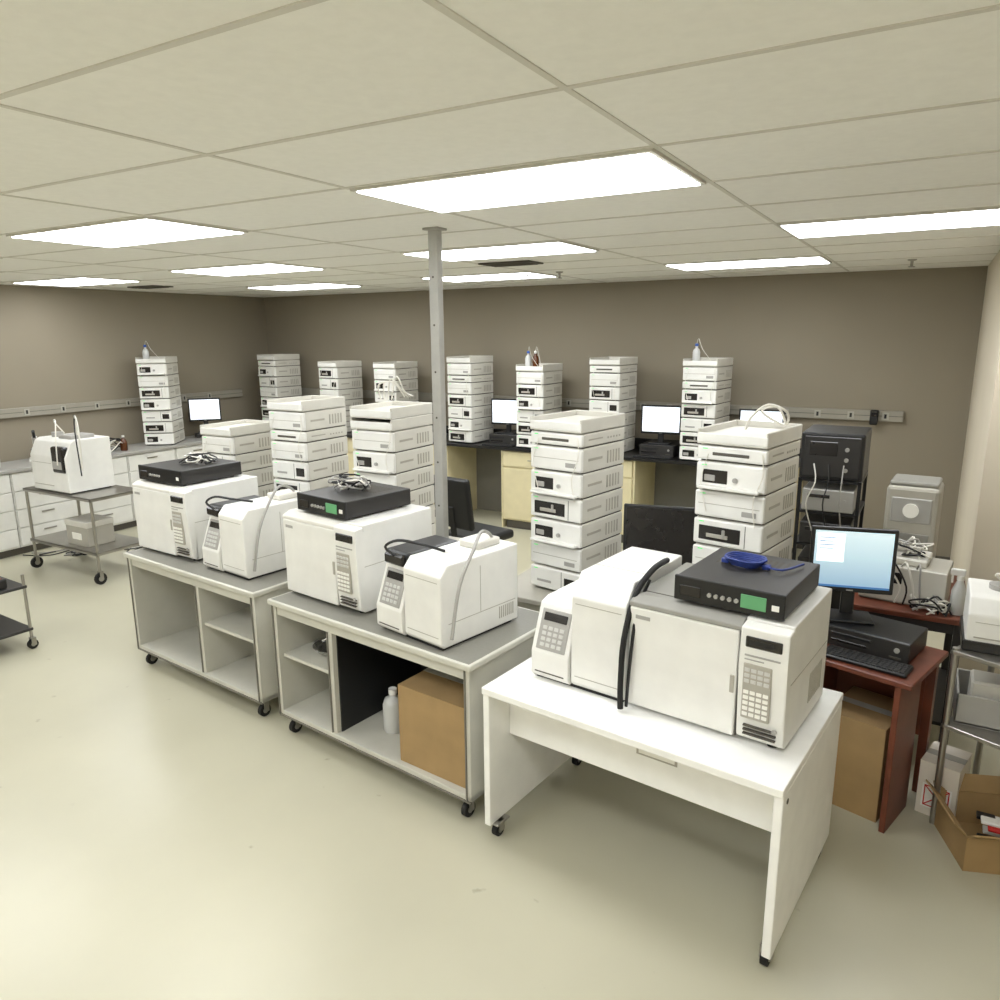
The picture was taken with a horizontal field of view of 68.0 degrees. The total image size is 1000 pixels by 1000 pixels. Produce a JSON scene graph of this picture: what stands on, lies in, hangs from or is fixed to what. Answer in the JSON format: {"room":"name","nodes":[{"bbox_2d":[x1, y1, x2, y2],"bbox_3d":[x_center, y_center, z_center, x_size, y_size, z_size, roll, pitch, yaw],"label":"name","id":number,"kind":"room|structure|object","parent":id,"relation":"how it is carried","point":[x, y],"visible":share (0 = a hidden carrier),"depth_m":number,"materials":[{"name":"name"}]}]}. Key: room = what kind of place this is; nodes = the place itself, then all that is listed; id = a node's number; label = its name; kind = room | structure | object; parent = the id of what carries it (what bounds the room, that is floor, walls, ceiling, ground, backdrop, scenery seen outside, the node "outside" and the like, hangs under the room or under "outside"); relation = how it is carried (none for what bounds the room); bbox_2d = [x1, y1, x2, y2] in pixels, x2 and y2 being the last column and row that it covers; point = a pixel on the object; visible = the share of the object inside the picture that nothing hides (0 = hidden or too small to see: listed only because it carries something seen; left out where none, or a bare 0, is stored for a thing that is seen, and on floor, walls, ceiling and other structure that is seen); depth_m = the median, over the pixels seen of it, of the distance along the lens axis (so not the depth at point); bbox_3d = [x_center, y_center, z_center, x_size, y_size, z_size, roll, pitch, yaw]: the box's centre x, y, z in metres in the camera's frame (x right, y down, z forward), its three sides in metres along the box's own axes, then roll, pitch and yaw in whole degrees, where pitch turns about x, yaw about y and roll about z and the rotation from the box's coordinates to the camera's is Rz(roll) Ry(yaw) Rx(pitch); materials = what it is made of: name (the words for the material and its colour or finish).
{"room":"laboratory","nodes":[
{"label":"laboratory","id":0,"kind":"room"},
{"bbox_2d":[0,285,267,461],"bbox_3d":[-6.030,-0.641,6.862,0.100,2.750,10.180,7,14,29],"label":"wall","id":1,"kind":"structure","parent":0,"point":[58,345],"depth_m":8.92,"materials":[{"name":"beige paint"}]},
{"bbox_2d":[0,389,242,418],"bbox_3d":[-5.431,-0.871,7.710,0.058,0.100,6.900,7,14,29],"label":"cable raceway","id":2,"kind":"object","parent":1,"relation":"attached to","point":[131,402],"visible":0.83,"depth_m":8.71,"materials":[{"name":"grey plastic"}]},
{"bbox_2d":[0,509,999,999],"bbox_3d":[-1.260,1.315,4.474,11.100,0.100,10.380,7,14,29],"label":"floor","id":3,"kind":"structure","parent":0,"point":[163,836],"depth_m":3.10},
{"bbox_2d":[0,574,38,648],"bbox_3d":[-3.769,0.803,5.341,0.692,0.560,0.460,8,15,32],"label":"rolling cart","id":4,"kind":"object","parent":3,"relation":"on","point":[9,627],"visible":1,"depth_m":5.33,"materials":[{"name":"black paint"}]},
{"bbox_2d":[0,577,6,589],"bbox_3d":[-3.675,0.589,5.206,0.340,0.075,0.250,8,15,32],"label":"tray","id":5,"kind":"object","parent":4,"relation":"on","point":[3,583],"visible":1,"depth_m":5.20,"materials":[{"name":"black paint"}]},
{"bbox_2d":[23,485,138,584],"bbox_3d":[-3.970,0.280,7.140,1.082,0.800,0.590,7,14,29],"label":"utility cart","id":6,"kind":"object","parent":3,"relation":"on","point":[57,539],"visible":0.62,"depth_m":6.93,"materials":[{"name":"silver metal"}]},
{"bbox_2d":[30,415,114,493],"bbox_3d":[-4.025,-0.456,6.972,0.679,0.710,0.476,7,14,29],"label":"laboratory analyzer","id":7,"kind":"object","parent":6,"relation":"on","point":[76,462],"visible":1,"depth_m":6.87,"materials":[{"name":"plastic"}]},
{"bbox_2d":[64,514,114,547],"bbox_3d":[-3.883,0.286,7.030,0.350,0.235,0.271,7,14,29],"label":"carton","id":8,"kind":"object","parent":6,"relation":"on","point":[79,529],"visible":0.84,"depth_m":6.95,"materials":[{"name":"cardboard"}]},
{"bbox_2d":[23,546,141,555],"bbox_3d":[-4.134,0.506,7.932,1.624,0.012,0.601,-1,13,-2],"label":"floor cables","id":9,"kind":"object","parent":3,"relation":"on","point":[135,547],"visible":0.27,"depth_m":7.74,"materials":[{"name":"black plastic"}]},
{"bbox_2d":[0,435,206,558],"bbox_3d":[-4.720,-0.078,8.536,0.600,0.900,4.500,7,14,29],"label":"bench","id":10,"kind":"object","parent":3,"relation":"on","point":[48,513],"visible":0.23,"depth_m":7.94,"materials":[{"name":"grey plastic"}]},
{"bbox_2d":[29,430,36,461],"bbox_3d":[-5.025,-0.596,8.020,0.150,0.342,0.210,-8,14,-29],"label":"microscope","id":11,"kind":"object","parent":10,"relation":"on","point":[34,436],"visible":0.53,"depth_m":7.96,"materials":[{"name":"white plastic"}]},
{"bbox_2d":[109,437,121,451],"bbox_3d":[-4.594,-0.624,8.522,0.436,0.169,0.637,7,14,29],"label":"cable bundle","id":12,"kind":"object","parent":10,"relation":"on","point":[113,439],"visible":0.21,"depth_m":8.64,"materials":[{"name":"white plastic"}]},
{"bbox_2d":[120,435,127,450],"bbox_3d":[-4.411,-0.667,8.692,0.080,0.178,0.080,7,14,29],"label":"bottle","id":13,"kind":"object","parent":10,"relation":"on","point":[123,446],"visible":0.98,"depth_m":8.67,"materials":[{"name":"orange glass"}]},
{"bbox_2d":[135,341,184,444],"bbox_3d":[-4.200,-1.326,9.161,0.345,1.255,0.480,-2,13,-6],"label":"stack","id":14,"kind":"object","parent":10,"relation":"on","point":[158,378],"visible":1,"depth_m":9.02,"materials":[{"name":"plastic"}]},
{"bbox_2d":[195,433,202,437],"bbox_3d":[-3.885,-0.867,9.861,0.300,0.050,0.206,-8,14,-29],"label":"desktop computer","id":15,"kind":"object","parent":10,"relation":"on","point":[197,435],"visible":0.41,"depth_m":9.72,"materials":[{"name":"black plastic"}]},
{"bbox_2d":[187,398,221,433],"bbox_3d":[-3.889,-1.112,9.785,0.400,0.460,0.160,-4,13,-17],"label":"computer monitor","id":16,"kind":"object","parent":15,"relation":"on","point":[205,410],"visible":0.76,"depth_m":9.77,"materials":[{"name":"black plastic"}]},
{"bbox_2d":[123,547,291,715],"bbox_3d":[-1.731,0.761,4.906,1.400,0.801,0.720,9,15,35],"label":"cart","id":17,"kind":"object","parent":3,"relation":"on","point":[213,625],"visible":0.64,"depth_m":4.68,"materials":[{"name":"beige laminate"}]},
{"bbox_2d":[132,474,258,560],"bbox_3d":[-2.050,0.087,5.016,0.613,0.472,0.560,8,15,33],"label":"gas chromatograph","id":18,"kind":"object","parent":17,"relation":"on","point":[172,519],"visible":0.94,"depth_m":4.77,"materials":[{"name":"plastic"}]},
{"bbox_2d":[138,457,241,485],"bbox_3d":[-2.078,-0.198,4.976,0.468,0.103,0.468,8,15,33],"label":"box","id":19,"kind":"object","parent":18,"relation":"on","point":[173,472],"visible":0.9,"depth_m":4.84,"materials":[{"name":"plastic"}]},
{"bbox_2d":[179,451,217,463],"bbox_3d":[-2.030,-0.284,4.975,0.270,0.067,0.220,7,14,29],"label":"cable bundle","id":20,"kind":"object","parent":19,"relation":"on","point":[200,455],"visible":1,"depth_m":4.93,"materials":[{"name":"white plastic"}]},
{"bbox_2d":[202,484,299,579],"bbox_3d":[-1.478,0.149,4.590,0.484,0.528,0.542,9,16,37],"label":"mass spectrometer","id":21,"kind":"object","parent":17,"relation":"on","point":[244,538],"visible":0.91,"depth_m":4.42,"materials":[{"name":"plastic"}]},
{"bbox_2d":[267,591,538,816],"bbox_3d":[-0.482,0.956,3.990,1.430,0.801,0.720,9,16,36],"label":"cart","id":22,"kind":"object","parent":3,"relation":"on","point":[340,695],"visible":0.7,"depth_m":3.87,"materials":[{"name":"beige laminate"}]},
{"bbox_2d":[313,637,326,655],"bbox_3d":[-0.923,0.802,4.116,0.230,0.097,0.230,7,14,29],"label":"dish","id":23,"kind":"object","parent":22,"relation":"on","point":[320,646],"visible":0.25,"depth_m":4.13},
{"bbox_2d":[282,504,431,612],"bbox_3d":[-0.788,0.281,4.104,0.613,0.472,0.560,9,16,37],"label":"gas chromatograph","id":24,"kind":"object","parent":22,"relation":"on","point":[332,560],"visible":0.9,"depth_m":3.86,"materials":[{"name":"plastic"}]},
{"bbox_2d":[297,482,410,519],"bbox_3d":[-0.798,-0.004,4.060,0.408,0.103,0.468,10,16,39],"label":"box","id":25,"kind":"object","parent":24,"relation":"on","point":[345,504],"visible":0.91,"depth_m":3.94,"materials":[{"name":"plastic"}]},
{"bbox_2d":[328,474,370,490],"bbox_3d":[-0.827,-0.099,4.083,0.234,0.071,0.227,-3,13,-11],"label":"cable bundle","id":26,"kind":"object","parent":25,"relation":"on","point":[346,481],"visible":1,"depth_m":4.03,"materials":[{"name":"white plastic"}]},
{"bbox_2d":[383,686,399,733],"bbox_3d":[-0.566,1.109,3.935,0.110,0.238,0.110,7,14,29],"label":"bottle","id":27,"kind":"object","parent":22,"relation":"on","point":[390,704],"visible":0.88,"depth_m":3.90,"materials":[{"name":"white plastic"}]},
{"bbox_2d":[398,668,465,788],"bbox_3d":[-0.192,1.078,3.669,0.440,0.407,0.420,9,15,35],"label":"cardboard box","id":28,"kind":"object","parent":22,"relation":"on","point":[431,701],"visible":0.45,"depth_m":3.52,"materials":[{"name":"brown cardboard"}]},
{"bbox_2d":[377,530,516,650],"bbox_3d":[-0.240,0.371,3.600,0.484,0.507,0.542,11,17,41],"label":"mass spectrometer","id":29,"kind":"object","parent":22,"relation":"on","point":[441,593],"visible":1,"depth_m":3.47,"materials":[{"name":"plastic"}]},
{"bbox_2d":[422,226,448,537],"bbox_3d":[-0.335,-0.095,4.220,0.160,2.750,0.140,7,14,29],"label":"support column","id":30,"kind":"structure","parent":3,"relation":"on","point":[434,233],"depth_m":4.07,"materials":[{"name":"grey metal"}]},
{"bbox_2d":[449,536,459,540],"bbox_3d":[-1.302,0.611,5.678,2.600,0.750,0.720,7,14,29],"label":"lab table","id":31,"kind":"object","parent":3,"relation":"on","point":[450,537],"visible":0.02,"depth_m":5.40,"materials":[{"name":"laminate"}]},
{"bbox_2d":[200,419,276,496],"bbox_3d":[-2.063,-0.220,5.911,0.345,0.783,0.480,7,14,29],"label":"stack","id":32,"kind":"object","parent":31,"relation":"on","point":[246,441],"visible":0.35,"depth_m":5.76,"materials":[{"name":"plastic"}]},
{"bbox_2d":[267,395,348,491],"bbox_3d":[-1.422,-0.257,5.545,0.345,1.003,0.480,7,14,29],"label":"stack","id":33,"kind":"object","parent":31,"relation":"on","point":[309,447],"visible":0.7,"depth_m":5.37,"materials":[{"name":"plastic"}]},
{"bbox_2d":[350,401,435,535],"bbox_3d":[-0.727,-0.151,5.061,0.345,0.998,0.480,7,14,29],"label":"stack","id":34,"kind":"object","parent":31,"relation":"on","point":[393,440],"visible":0.58,"depth_m":4.89,"materials":[{"name":"plastic"}]},
{"bbox_2d":[377,376,412,399],"bbox_3d":[-0.704,-0.741,4.894,0.229,0.168,0.172,1,13,6],"label":"tubing","id":35,"kind":"object","parent":34,"relation":"on","point":[389,381],"visible":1,"depth_m":4.88,"materials":[{"name":"white plastic"}]},
{"bbox_2d":[433,476,513,539],"bbox_3d":[-0.246,0.265,6.514,0.531,1.044,0.638,10,16,39],"label":"office chair","id":36,"kind":"object","parent":3,"relation":"on","point":[461,522],"visible":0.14,"depth_m":6.19,"materials":[{"name":"black plastic"}]},
{"bbox_2d":[517,568,555,611],"bbox_3d":[0.823,0.909,4.271,1.620,0.750,0.720,7,14,29],"label":"lab table","id":37,"kind":"object","parent":3,"relation":"on","point":[530,596],"visible":0.02,"depth_m":4.26,"materials":[{"name":"laminate"}]},
{"bbox_2d":[530,410,624,589],"bbox_3d":[0.439,0.008,4.295,0.345,1.003,0.480,10,16,39],"label":"stack","id":38,"kind":"object","parent":37,"relation":"on","point":[577,456],"visible":0.98,"depth_m":4.15,"materials":[{"name":"plastic"}]},
{"bbox_2d":[623,503,697,564],"bbox_3d":[0.901,0.284,4.176,0.420,0.510,0.160,4,13,18],"label":"computer monitor","id":39,"kind":"object","parent":37,"relation":"on","point":[668,529],"visible":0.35,"depth_m":4.15,"materials":[{"name":"black plastic"}]},
{"bbox_2d":[692,419,802,563],"bbox_3d":[1.224,0.129,3.726,0.345,1.003,0.480,10,16,39],"label":"stack","id":40,"kind":"object","parent":37,"relation":"on","point":[745,499],"visible":0.68,"depth_m":3.55,"materials":[{"name":"plastic"}]},
{"bbox_2d":[745,403,789,429],"bbox_3d":[1.311,-0.407,3.615,0.218,0.134,0.103,-1,13,-1],"label":"tubing","id":41,"kind":"object","parent":40,"relation":"on","point":[768,405],"visible":1,"depth_m":3.59,"materials":[{"name":"white plastic"}]},
{"bbox_2d":[346,424,802,552],"bbox_3d":[-0.140,-0.298,9.015,7.050,1.050,0.745,7,14,29],"label":"lab bench","id":42,"kind":"object","parent":3,"relation":"on","point":[499,478],"visible":0.12,"depth_m":8.42,"materials":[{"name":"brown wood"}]},
{"bbox_2d":[257,354,301,420],"bbox_3d":[-3.066,-1.521,10.344,0.345,1.003,0.480,8,15,33],"label":"stack","id":43,"kind":"object","parent":42,"relation":"on","point":[280,374],"visible":0.65,"depth_m":10.18,"materials":[{"name":"plastic"}]},
{"bbox_2d":[318,360,362,431],"bbox_3d":[-2.104,-1.367,9.803,0.345,0.923,0.480,8,15,34],"label":"stack","id":44,"kind":"object","parent":42,"relation":"on","point":[343,378],"visible":0.55,"depth_m":9.65,"materials":[{"name":"plastic"}]},
{"bbox_2d":[373,361,417,402],"bbox_3d":[-1.312,-1.275,9.365,0.345,0.923,0.480,7,15,31],"label":"stack","id":45,"kind":"object","parent":42,"relation":"on","point":[408,375],"visible":0.59,"depth_m":9.19,"materials":[{"name":"plastic"}]},
{"bbox_2d":[446,355,493,443],"bbox_3d":[-0.356,-1.198,8.802,0.345,1.003,0.480,8,15,35],"label":"stack","id":46,"kind":"object","parent":42,"relation":"on","point":[470,377],"visible":0.98,"depth_m":8.66,"materials":[{"name":"plastic"}]},
{"bbox_2d":[482,442,515,446],"bbox_3d":[-0.014,-0.632,8.505,0.400,0.020,0.110,7,14,29],"label":"keyboard","id":47,"kind":"object","parent":42,"relation":"on","point":[486,443],"visible":1,"depth_m":8.46,"materials":[{"name":"black plastic"}]},
{"bbox_2d":[489,430,517,444],"bbox_3d":[0.129,-0.735,8.737,0.360,0.120,0.406,7,14,29],"label":"desktop computer","id":48,"kind":"object","parent":42,"relation":"on","point":[494,437],"visible":0.63,"depth_m":8.57,"materials":[{"name":"black plastic"}]},
{"bbox_2d":[491,398,517,434],"bbox_3d":[0.089,-0.974,8.615,0.420,0.400,0.160,5,14,24],"label":"computer monitor","id":49,"kind":"object","parent":48,"relation":"on","point":[503,411],"visible":0.7,"depth_m":8.62,"materials":[{"name":"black plastic"}]},
{"bbox_2d":[516,347,562,447],"bbox_3d":[0.436,-1.160,8.350,0.345,1.115,0.480,8,15,32],"label":"stack","id":50,"kind":"object","parent":42,"relation":"on","point":[539,387],"visible":0.82,"depth_m":8.21,"materials":[{"name":"plastic"}]},
{"bbox_2d":[589,357,637,451],"bbox_3d":[1.200,-1.014,7.926,0.345,1.003,0.480,8,15,33],"label":"stack","id":51,"kind":"object","parent":42,"relation":"on","point":[613,380],"visible":0.62,"depth_m":7.75,"materials":[{"name":"plastic"}]},
{"bbox_2d":[633,454,673,459],"bbox_3d":[1.569,-0.444,7.607,0.400,0.020,0.110,7,14,29],"label":"keyboard","id":52,"kind":"object","parent":42,"relation":"on","point":[635,455],"visible":1,"depth_m":7.56,"materials":[{"name":"black plastic"}]},
{"bbox_2d":[639,439,680,456],"bbox_3d":[1.713,-0.546,7.839,0.360,0.120,0.406,7,14,29],"label":"desktop computer","id":53,"kind":"object","parent":42,"relation":"on","point":[673,449],"visible":0.7,"depth_m":7.68,"materials":[{"name":"black plastic"}]},
{"bbox_2d":[641,404,681,444],"bbox_3d":[1.672,-0.785,7.717,0.420,0.400,0.160,5,14,24],"label":"computer monitor","id":54,"kind":"object","parent":53,"relation":"on","point":[660,420],"visible":0.91,"depth_m":7.71,"materials":[{"name":"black plastic"}]},
{"bbox_2d":[679,339,732,460],"bbox_3d":[2.058,-1.004,7.411,0.345,1.195,0.480,9,15,35],"label":"stack","id":55,"kind":"object","parent":42,"relation":"on","point":[706,393],"visible":0.77,"depth_m":7.27,"materials":[{"name":"plastic"}]},
{"bbox_3d":[2.578,-0.443,7.348,0.360,0.120,0.406,7,14,29],"label":"desktop computer","id":56,"kind":"object","parent":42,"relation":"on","visible":0},
{"bbox_2d":[739,409,784,422],"bbox_3d":[2.538,-0.682,7.227,0.420,0.400,0.160,5,14,24],"label":"computer monitor","id":57,"kind":"object","parent":56,"relation":"on","point":[744,414],"visible":0.2,"depth_m":7.20,"materials":[{"name":"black plastic"}]},
{"bbox_2d":[482,657,842,966],"bbox_3d":[0.676,1.157,3.189,1.252,0.740,0.840,9,16,36],"label":"desk","id":58,"kind":"object","parent":3,"relation":"on","point":[533,723],"visible":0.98,"depth_m":2.86,"materials":[{"name":"laminate"}]},
{"bbox_2d":[532,547,681,709],"bbox_3d":[0.474,0.492,3.218,0.485,0.548,0.592,9,16,36],"label":"mass spectrometer","id":59,"kind":"object","parent":58,"relation":"on","point":[582,641],"visible":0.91,"depth_m":3.04,"materials":[{"name":"plastic"}]},
{"bbox_2d":[628,563,831,748],"bbox_3d":[0.902,0.590,2.941,0.613,0.472,0.560,9,16,36],"label":"gas chromatograph","id":60,"kind":"object","parent":58,"relation":"on","point":[757,678],"visible":0.97,"depth_m":2.73,"materials":[{"name":"plastic"}]},
{"bbox_2d":[674,548,819,621],"bbox_3d":[0.955,0.298,2.849,0.408,0.136,0.468,9,16,36],"label":"box","id":61,"kind":"object","parent":60,"relation":"on","point":[771,587],"visible":1,"depth_m":2.74,"materials":[{"name":"plastic"}]},
{"bbox_2d":[792,424,871,622],"bbox_3d":[2.016,0.377,4.592,0.340,1.630,0.516,7,14,29],"label":"equipment rack","id":62,"kind":"object","parent":3,"relation":"on","point":[834,459],"visible":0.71,"depth_m":4.33,"materials":[{"name":"black metal"}]},
{"bbox_2d":[832,686,893,822],"bbox_3d":[1.749,1.206,3.560,0.340,0.467,0.270,-12,17,-43],"label":"cardboard box","id":63,"kind":"object","parent":3,"relation":"on","point":[865,721],"visible":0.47,"depth_m":3.43,"materials":[{"name":"brown cardboard"}]},
{"bbox_2d":[823,643,948,833],"bbox_3d":[1.745,1.069,3.547,0.500,0.740,0.500,-12,17,-43],"label":"computer desk","id":64,"kind":"object","parent":3,"relation":"on","point":[914,695],"visible":0.56,"depth_m":3.37,"materials":[{"name":"brown wood"}]},
{"bbox_2d":[826,644,913,678],"bbox_3d":[1.649,0.723,3.343,0.360,0.022,0.130,11,17,41],"label":"keyboard","id":65,"kind":"object","parent":64,"relation":"on","point":[902,670],"visible":0.99,"depth_m":3.31,"materials":[{"name":"black plastic"}]},
{"bbox_2d":[827,614,927,663],"bbox_3d":[1.784,0.645,3.516,0.360,0.100,0.286,12,17,43],"label":"desktop computer","id":66,"kind":"object","parent":64,"relation":"on","point":[890,639],"visible":0.89,"depth_m":3.43,"materials":[{"name":"black plastic"}]},
{"bbox_2d":[809,525,898,624],"bbox_3d":[1.686,0.353,3.562,0.380,0.450,0.160,3,13,16],"label":"computer monitor","id":67,"kind":"object","parent":66,"relation":"on","point":[851,560],"visible":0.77,"depth_m":3.55,"materials":[{"name":"black plastic"}]},
{"bbox_2d":[853,575,965,743],"bbox_3d":[2.287,0.883,4.218,0.540,0.800,0.830,7,14,29],"label":"lab table","id":68,"kind":"object","parent":3,"relation":"on","point":[949,625],"visible":0.23,"depth_m":3.84,"materials":[{"name":"brown wood"}]},
{"bbox_2d":[858,549,953,609],"bbox_3d":[2.163,0.407,3.959,0.400,0.245,0.366,9,15,35],"label":"module","id":69,"kind":"object","parent":68,"relation":"on","point":[925,577],"visible":0.66,"depth_m":3.84,"materials":[{"name":"white plastic"}]},
{"bbox_2d":[898,536,934,559],"bbox_3d":[2.158,0.243,3.973,0.291,0.096,0.177,7,14,29],"label":"cable bundle","id":70,"kind":"object","parent":69,"relation":"on","point":[906,545],"visible":0.63,"depth_m":3.91,"materials":[{"name":"white plastic"}]},
{"bbox_2d":[883,474,943,557],"bbox_3d":[2.354,0.167,4.249,0.260,0.585,0.316,8,15,33],"label":"nitrogen generator","id":71,"kind":"object","parent":68,"relation":"on","point":[913,505],"visible":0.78,"depth_m":4.10,"materials":[{"name":"grey plastic"}]},
{"bbox_2d":[908,594,951,616],"bbox_3d":[2.183,0.531,3.763,0.200,0.088,0.099,7,14,29],"label":"cable bundle","id":72,"kind":"object","parent":68,"relation":"on","point":[933,601],"visible":1,"depth_m":3.75,"materials":[{"name":"white plastic"}]},
{"bbox_2d":[950,568,966,615],"bbox_3d":[2.309,0.461,3.735,0.070,0.235,0.070,-4,13,-14],"label":"spray bottle","id":73,"kind":"object","parent":68,"relation":"on","point":[958,592],"visible":0.95,"depth_m":3.72,"materials":[{"name":"white plastic"}]},
{"bbox_2d":[914,741,972,815],"bbox_3d":[2.081,1.323,3.482,0.160,0.267,0.224,12,17,43],"label":"carton","id":74,"kind":"object","parent":3,"relation":"on","point":[957,763],"visible":0.71,"depth_m":3.42,"materials":[{"name":"cardboard"}]},
{"bbox_2d":[926,773,999,874],"bbox_3d":[2.125,1.411,3.205,0.440,0.215,0.469,2,13,10],"label":"cardboard box","id":75,"kind":"object","parent":3,"relation":"on","point":[972,852],"visible":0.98,"depth_m":3.30,"materials":[{"name":"brown cardboard"}]},
{"bbox_2d":[976,810,999,836],"bbox_3d":[2.171,1.444,3.195,0.205,0.140,0.181,7,14,29],"label":"packing parts","id":76,"kind":"object","parent":75,"relation":"in","point":[993,822],"visible":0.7,"depth_m":3.20,"materials":[{"name":"grey plastic"}]},
{"bbox_2d":[929,645,999,823],"bbox_3d":[2.361,1.093,3.141,0.450,0.860,0.750,-9,15,-35],"label":"wire cart","id":77,"kind":"object","parent":3,"relation":"on","point":[991,738],"visible":0.48,"depth_m":3.25,"materials":[{"name":"silver metal"}]},
{"bbox_2d":[953,668,999,731],"bbox_3d":[2.264,0.888,3.307,0.400,0.190,0.300,7,14,29],"label":"plastic bin","id":78,"kind":"object","parent":77,"relation":"on","point":[976,698],"visible":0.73,"depth_m":3.26,"materials":[{"name":"white plastic"}]},
{"bbox_2d":[959,573,999,655],"bbox_3d":[2.336,0.480,3.168,0.597,0.346,0.365,7,14,29],"label":"laboratory analyzer","id":79,"kind":"object","parent":77,"relation":"on","point":[979,623],"visible":1,"depth_m":3.19,"materials":[{"name":"plastic"}]},
{"bbox_2d":[0,0,999,296],"bbox_3d":[-1.282,-1.466,3.853,11.100,0.100,10.380,7,14,29],"label":"ceiling","id":80,"kind":"structure","parent":0,"point":[331,64],"depth_m":1.99,"materials":[{"name":"tile"}]},
{"bbox_2d":[11,277,140,285],"bbox_3d":[-4.229,-2.175,7.393,1.196,0.016,0.609,7,14,29],"label":"ceiling light panel","id":81,"kind":"object","parent":80,"relation":"in","point":[73,281],"depth_m":7.29,"materials":[{"name":"white plastic"}]},
{"bbox_2d":[6,216,247,246],"bbox_3d":[-2.014,-1.433,3.995,1.196,0.016,0.609,7,14,29],"label":"ceiling light panel","id":82,"kind":"object","parent":80,"relation":"in","point":[137,230],"depth_m":3.90,"materials":[{"name":"white plastic"}]},
{"bbox_2d":[127,285,172,288],"bbox_3d":[-3.899,-2.372,8.271,0.450,0.018,0.260,7,14,29],"label":"ceiling vent","id":83,"kind":"object","parent":80,"relation":"in","point":[146,286],"depth_m":8.20,"materials":[{"name":"grey metal"}]},
{"bbox_2d":[168,262,325,275],"bbox_3d":[-2.117,-1.924,6.196,1.196,0.016,0.609,7,14,29],"label":"ceiling light panel","id":84,"kind":"object","parent":80,"relation":"in","point":[257,268],"depth_m":6.10,"materials":[{"name":"white plastic"}]},
{"bbox_2d":[246,283,361,289],"bbox_3d":[-2.221,-2.415,8.398,1.196,0.016,0.609,7,14,29],"label":"ceiling light panel","id":85,"kind":"object","parent":80,"relation":"in","point":[310,285],"depth_m":8.28,"materials":[{"name":"white plastic"}]},
{"bbox_2d":[420,271,557,281],"bbox_3d":[-0.109,-2.164,7.201,1.196,0.016,0.609,7,14,29],"label":"ceiling light panel","id":86,"kind":"object","parent":80,"relation":"in","point":[512,275],"depth_m":7.08,"materials":[{"name":"white plastic"}]},
{"bbox_2d":[400,240,598,260],"bbox_3d":[-0.006,-1.673,4.999,1.196,0.016,0.609,7,14,29],"label":"ceiling light panel","id":87,"kind":"object","parent":80,"relation":"in","point":[546,247],"depth_m":4.89,"materials":[{"name":"white plastic"}]},
{"bbox_2d":[0,0,999,296],"bbox_3d":[-1.281,-1.415,3.864,10.900,0.003,10.180,7,14,29],"label":"grid","id":88,"kind":"object","parent":80,"relation":"attached to","point":[300,4],"depth_m":2.28,"materials":[{"name":"beige metal"}]},
{"bbox_2d":[478,260,543,266],"bbox_3d":[0.086,-1.866,5.865,0.450,0.018,0.260,7,14,29],"label":"ceiling vent","id":89,"kind":"object","parent":80,"relation":"in","point":[522,262],"depth_m":5.81,"materials":[{"name":"grey metal"}]},
{"bbox_2d":[350,148,705,212],"bbox_3d":[0.097,-1.182,2.798,1.196,0.016,0.609,7,14,29],"label":"ceiling light panel","id":90,"kind":"object","parent":80,"relation":"in","point":[649,169],"depth_m":2.70,"materials":[{"name":"white plastic"}]},
{"bbox_2d":[556,271,562,278],"bbox_3d":[0.540,-2.044,6.740,0.070,0.060,0.070,7,14,29],"label":"sprinkler","id":91,"kind":"object","parent":80,"relation":"attached to","point":[558,272],"visible":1,"depth_m":6.73,"materials":[{"name":"silver metal"}]},
{"bbox_2d":[664,255,831,270],"bbox_3d":[2.002,-1.913,6.004,1.196,0.016,0.609,7,14,29],"label":"ceiling light panel","id":92,"kind":"object","parent":80,"relation":"in","point":[805,260],"depth_m":5.91,"materials":[{"name":"white plastic"}]},
{"bbox_2d":[777,207,999,237],"bbox_3d":[2.105,-1.422,3.802,1.196,0.016,0.609,7,14,29],"label":"ceiling light panel","id":93,"kind":"object","parent":80,"relation":"in","point":[979,216],"depth_m":3.78,"materials":[{"name":"white plastic"}]},
{"bbox_2d":[907,259,916,266],"bbox_3d":[3.238,-1.861,5.830,0.070,0.060,0.070,7,14,29],"label":"sprinkler","id":94,"kind":"object","parent":80,"relation":"attached to","point":[910,260],"visible":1,"depth_m":5.82,"materials":[{"name":"silver metal"}]},
{"bbox_2d":[264,266,987,556],"bbox_3d":[1.306,-1.065,8.500,11.100,2.750,0.100,7,14,29],"label":"wall","id":95,"kind":"structure","parent":0,"point":[906,340],"depth_m":7.58,"materials":[{"name":"beige paint"}]},
{"bbox_2d":[302,388,903,421],"bbox_3d":[0.305,-1.198,8.970,8.080,0.100,0.058,7,14,29],"label":"cable raceway","id":96,"kind":"object","parent":95,"relation":"attached to","point":[796,412],"visible":0.45,"depth_m":7.45,"materials":[{"name":"grey plastic"}]},
{"bbox_2d":[869,410,878,424],"bbox_3d":[3.562,-0.788,7.066,0.070,0.140,0.056,7,14,29],"label":"box","id":97,"kind":"object","parent":96,"relation":"attached to","point":[873,420],"visible":1,"depth_m":7.05,"materials":[{"name":"black plastic"}]},
{"bbox_2d":[797,544,949,559],"bbox_3d":[0.422,0.136,9.232,8.900,0.100,0.012,7,14,29],"label":"baseboard","id":98,"kind":"structure","parent":95,"relation":"attached to","point":[799,546],"depth_m":7.08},
{"bbox_2d":[950,250,999,673],"bbox_3d":[4.409,-0.320,5.059,2.000,2.750,2.880,7,14,29],"label":"wall","id":99,"kind":"structure","parent":0,"point":[975,548],"depth_m":4.70,"materials":[{"name":"beige paint"}]}
]}

